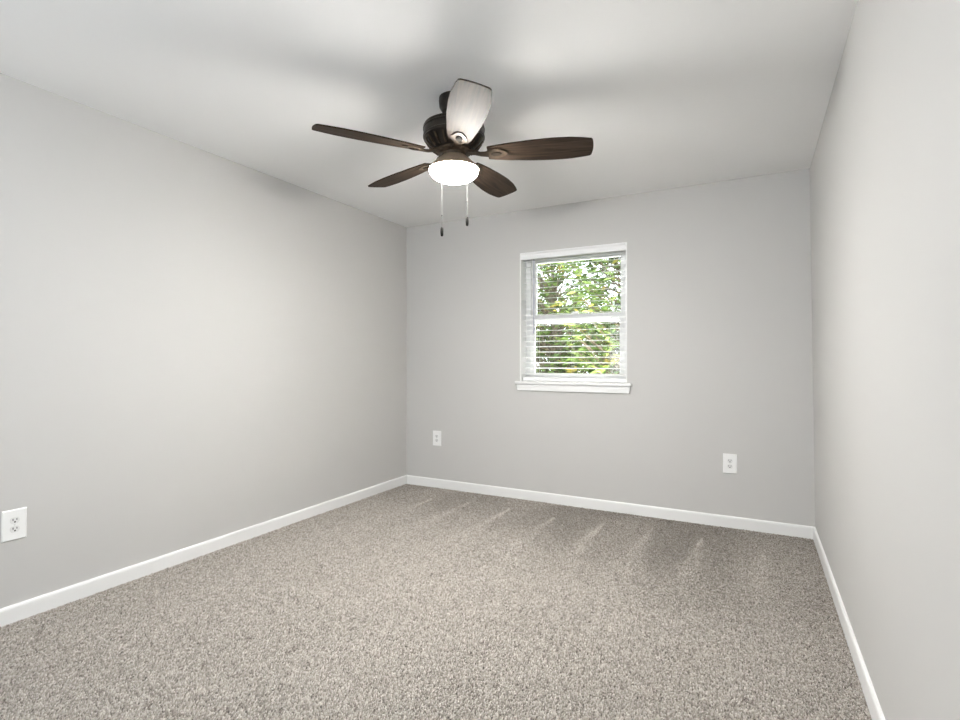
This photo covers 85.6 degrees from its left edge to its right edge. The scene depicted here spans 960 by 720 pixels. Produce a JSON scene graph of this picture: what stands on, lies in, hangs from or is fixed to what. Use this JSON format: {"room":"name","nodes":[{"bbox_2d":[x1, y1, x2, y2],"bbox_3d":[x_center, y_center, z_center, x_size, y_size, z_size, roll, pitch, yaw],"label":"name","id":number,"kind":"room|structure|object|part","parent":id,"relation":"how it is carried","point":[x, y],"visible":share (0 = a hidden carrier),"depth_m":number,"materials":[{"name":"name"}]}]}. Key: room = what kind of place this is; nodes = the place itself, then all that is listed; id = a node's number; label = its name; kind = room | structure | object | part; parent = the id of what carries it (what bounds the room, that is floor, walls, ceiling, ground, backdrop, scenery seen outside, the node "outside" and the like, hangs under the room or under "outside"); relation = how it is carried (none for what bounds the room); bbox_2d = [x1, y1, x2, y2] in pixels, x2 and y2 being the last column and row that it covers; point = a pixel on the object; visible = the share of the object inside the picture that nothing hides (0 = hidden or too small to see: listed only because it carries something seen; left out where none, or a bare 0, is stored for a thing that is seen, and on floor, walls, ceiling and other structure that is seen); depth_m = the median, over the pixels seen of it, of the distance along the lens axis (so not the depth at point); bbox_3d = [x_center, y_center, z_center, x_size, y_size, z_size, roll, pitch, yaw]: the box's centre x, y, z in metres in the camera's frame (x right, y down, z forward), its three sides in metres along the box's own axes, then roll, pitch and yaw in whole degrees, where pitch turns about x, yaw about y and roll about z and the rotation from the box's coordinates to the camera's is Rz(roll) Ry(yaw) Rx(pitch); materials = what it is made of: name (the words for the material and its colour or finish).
{"room":"empty bedroom","nodes":[
{"label":"empty bedroom","id":0,"kind":"room"},
{"bbox_2d":[0,73,406,608],"bbox_3d":[-1.866,-0.043,2.899,0.150,2.440,5.172,0,0,28],"label":"wall","id":1,"kind":"structure","parent":0,"point":[197,345],"depth_m":2.93,"materials":[{"name":"grey paint"}]},
{"bbox_2d":[1,507,26,542],"bbox_3d":[-2.084,0.737,2.319,0.009,0.136,0.089,0,0,28],"label":"wall outlet","id":2,"kind":"object","parent":1,"relation":"attached to","point":[13,522],"visible":1,"depth_m":2.31,"materials":[{"name":"white plastic"}]},
{"bbox_2d":[10,517,19,523],"bbox_3d":[-2.081,0.718,2.318,0.002,0.028,0.034,0,0,28],"label":"receptacle","id":3,"kind":"object","parent":2,"relation":"attached to","point":[13,520],"depth_m":2.32,"materials":[{"name":"grey plastic"}]},
{"bbox_2d":[10,525,19,532],"bbox_3d":[-2.081,0.756,2.318,0.002,0.028,0.034,0,0,28],"label":"receptacle","id":4,"kind":"object","parent":2,"relation":"attached to","point":[13,528],"depth_m":2.32,"materials":[{"name":"grey plastic"}]},
{"bbox_2d":[0,475,406,626],"bbox_3d":[-1.815,1.135,2.821,0.014,0.083,4.782,0,0,28],"label":"baseboard","id":5,"kind":"structure","parent":1,"relation":"attached to","point":[10,614],"depth_m":2.92,"materials":[{"name":"white paint"}]},
{"bbox_2d":[0,0,857,226],"bbox_3d":[-0.364,-1.338,2.102,3.551,0.150,5.172,0,0,28],"label":"ceiling","id":6,"kind":"structure","parent":0,"point":[668,94],"depth_m":2.32,"materials":[{"name":"white paint"}]},
{"bbox_2d":[312,78,593,235],"bbox_3d":[-0.108,-0.943,2.543,1.272,0.640,1.227,0,0,28],"label":"ceiling fan","id":7,"kind":"object","parent":6,"relation":"hanging from","point":[454,134],"visible":1,"depth_m":2.41,"materials":[{"name":"brown wood"}]},
{"bbox_3d":[-0.491,-0.990,2.310,0.494,0.041,0.161,0,0,-28],"label":"blade","id":8,"kind":"part","parent":7,"relation":"part of","materials":[{"name":"brown wood"}]},
{"bbox_3d":[-0.419,-0.990,2.789,0.494,0.041,0.161,0,0,44],"label":"blade","id":9,"kind":"part","parent":7,"relation":"part of","materials":[{"name":"brown wood"}]},
{"bbox_3d":[-0.126,-0.888,2.501,0.234,0.058,0.234,0,0,28],"label":"lamp shade","id":10,"kind":"part","parent":7,"relation":"part of","materials":[{"name":"white glass"}]},
{"bbox_3d":[-0.058,-0.990,2.094,0.161,0.041,0.494,0,0,-10],"label":"blade","id":11,"kind":"part","parent":7,"relation":"part of","materials":[{"name":"brown wood"}]},
{"bbox_3d":[0.058,-0.990,2.869,0.161,0.041,0.494,0,0,27],"label":"blade","id":12,"kind":"part","parent":7,"relation":"part of","materials":[{"name":"brown wood"}]},
{"bbox_3d":[0.282,-0.990,2.440,0.494,0.041,0.161,0,0,8],"label":"blade","id":13,"kind":"part","parent":7,"relation":"part of","materials":[{"name":"brown wood"}]},
{"bbox_2d":[5,484,867,719],"bbox_3d":[-0.364,1.237,2.102,3.551,0.120,5.172,0,0,28],"label":"floor","id":14,"kind":"structure","parent":0,"point":[405,484],"depth_m":2.22,"materials":[{"name":"brown"}]},
{"bbox_2d":[0,484,871,719],"bbox_3d":[-0.140,1.169,2.488,3.256,0.014,3.771,0,0,28],"label":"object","id":15,"kind":"structure","parent":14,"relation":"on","point":[311,554],"depth_m":2.28,"materials":[{"name":"beige carpet"}]},
{"bbox_2d":[407,168,814,526],"bbox_3d":[0.815,-0.043,4.268,3.304,2.440,0.240,0,0,28],"label":"wall","id":16,"kind":"structure","parent":0,"point":[720,347],"depth_m":3.88,"materials":[{"name":"grey paint"}]},
{"bbox_2d":[433,431,440,445],"bbox_3d":[-0.397,0.721,4.770,0.089,0.136,0.009,0,0,28],"label":"wall outlet","id":17,"kind":"object","parent":16,"relation":"attached to","point":[436,434],"visible":1,"depth_m":4.76,"materials":[{"name":"white plastic"}]},
{"bbox_2d":[515,242,631,392],"bbox_3d":[0.771,-0.324,4.249,0.963,1.158,0.234,0,0,28],"label":"window","id":18,"kind":"structure","parent":16,"relation":"in","point":[525,314],"depth_m":4.30,"materials":[{"name":"white paint"}]},
{"bbox_2d":[521,242,625,382],"bbox_3d":[0.750,-0.364,4.209,0.869,1.078,0.088,0,0,28],"label":"window blind","id":19,"kind":"object","parent":18,"relation":"attached to","point":[615,247],"visible":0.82,"depth_m":4.19,"materials":[{"name":"white plastic"}]},
{"bbox_3d":[0.759,0.159,4.224,0.861,0.032,0.050,0,0,28],"label":"rail","id":20,"kind":"part","parent":19,"relation":"part of","materials":[{"name":"white plastic"}]},
{"bbox_3d":[1.023,-0.354,4.084,0.001,0.998,0.054,0,0,28],"label":"ladder cord","id":21,"kind":"part","parent":19,"relation":"part of","materials":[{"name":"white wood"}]},
{"bbox_3d":[0.751,0.189,4.212,0.963,0.024,0.150,0,0,28],"label":"sill","id":22,"kind":"part","parent":18,"relation":"part of","materials":[{"name":"white paint"}]},
{"bbox_3d":[0.795,-0.117,4.295,0.791,0.531,0.030,0,0,28],"label":"sash","id":23,"kind":"part","parent":18,"relation":"part of","materials":[{"name":"white plastic"}]},
{"bbox_3d":[0.812,-0.591,4.327,0.791,0.553,0.030,0,0,28],"label":"sash","id":24,"kind":"part","parent":18,"relation":"part of","materials":[{"name":"white plastic"}]},
{"bbox_2d":[407,475,813,538],"bbox_3d":[0.747,1.135,4.160,3.284,0.083,0.014,0,0,28],"label":"baseboard","id":25,"kind":"structure","parent":16,"relation":"attached to","point":[786,529],"depth_m":3.95,"materials":[{"name":"white paint"}]},
{"bbox_2d":[723,453,736,473],"bbox_3d":[1.752,0.726,3.630,0.089,0.136,0.009,0,0,28],"label":"wall outlet","id":26,"kind":"object","parent":16,"relation":"attached to","point":[729,460],"visible":1,"depth_m":3.63,"materials":[{"name":"white plastic"}]},
{"bbox_2d":[810,0,959,719],"bbox_3d":[1.153,-0.043,1.297,0.183,2.440,5.172,0,0,28],"label":"wall","id":27,"kind":"structure","parent":0,"point":[885,165],"depth_m":1.43,"materials":[{"name":"grey paint"}]},
{"bbox_2d":[813,527,884,719],"bbox_3d":[1.074,1.135,1.288,0.014,0.083,4.782,0,0,28],"label":"baseboard","id":28,"kind":"structure","parent":27,"relation":"attached to","point":[874,707],"depth_m":2.06,"materials":[{"name":"white paint"}]},
{"label":"outside","id":29,"kind":"structure","parent":0,"visible":0},
{"bbox_3d":[3.455,1.552,10.779,24.000,0.150,13.718,0,0,28],"label":"lawn","id":30,"kind":"structure","parent":29,"visible":0},
{"bbox_2d":[537,288,616,373],"bbox_3d":[1.288,0.131,8.292,2.698,2.698,1.095,0,0,22],"label":"leafy shrub","id":31,"kind":"object","parent":30,"relation":"on","point":[581,310],"visible":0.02,"depth_m":8.09,"materials":[{"name":"green plant"}]},
{"bbox_2d":[536,259,619,373],"bbox_3d":[1.048,-0.207,7.150,1.913,3.372,0.959,0,0,28],"label":"leafy tree","id":32,"kind":"object","parent":30,"relation":"on","point":[555,302],"visible":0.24,"depth_m":7.01,"materials":[{"name":"green plant"}]},
{"bbox_2d":[558,257,620,373],"bbox_3d":[1.664,-0.367,5.551,1.749,3.693,0.893,0,0,25],"label":"leafy tree","id":33,"kind":"object","parent":30,"relation":"on","point":[599,293],"visible":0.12,"depth_m":5.66,"materials":[{"name":"green plant"}]}
]}

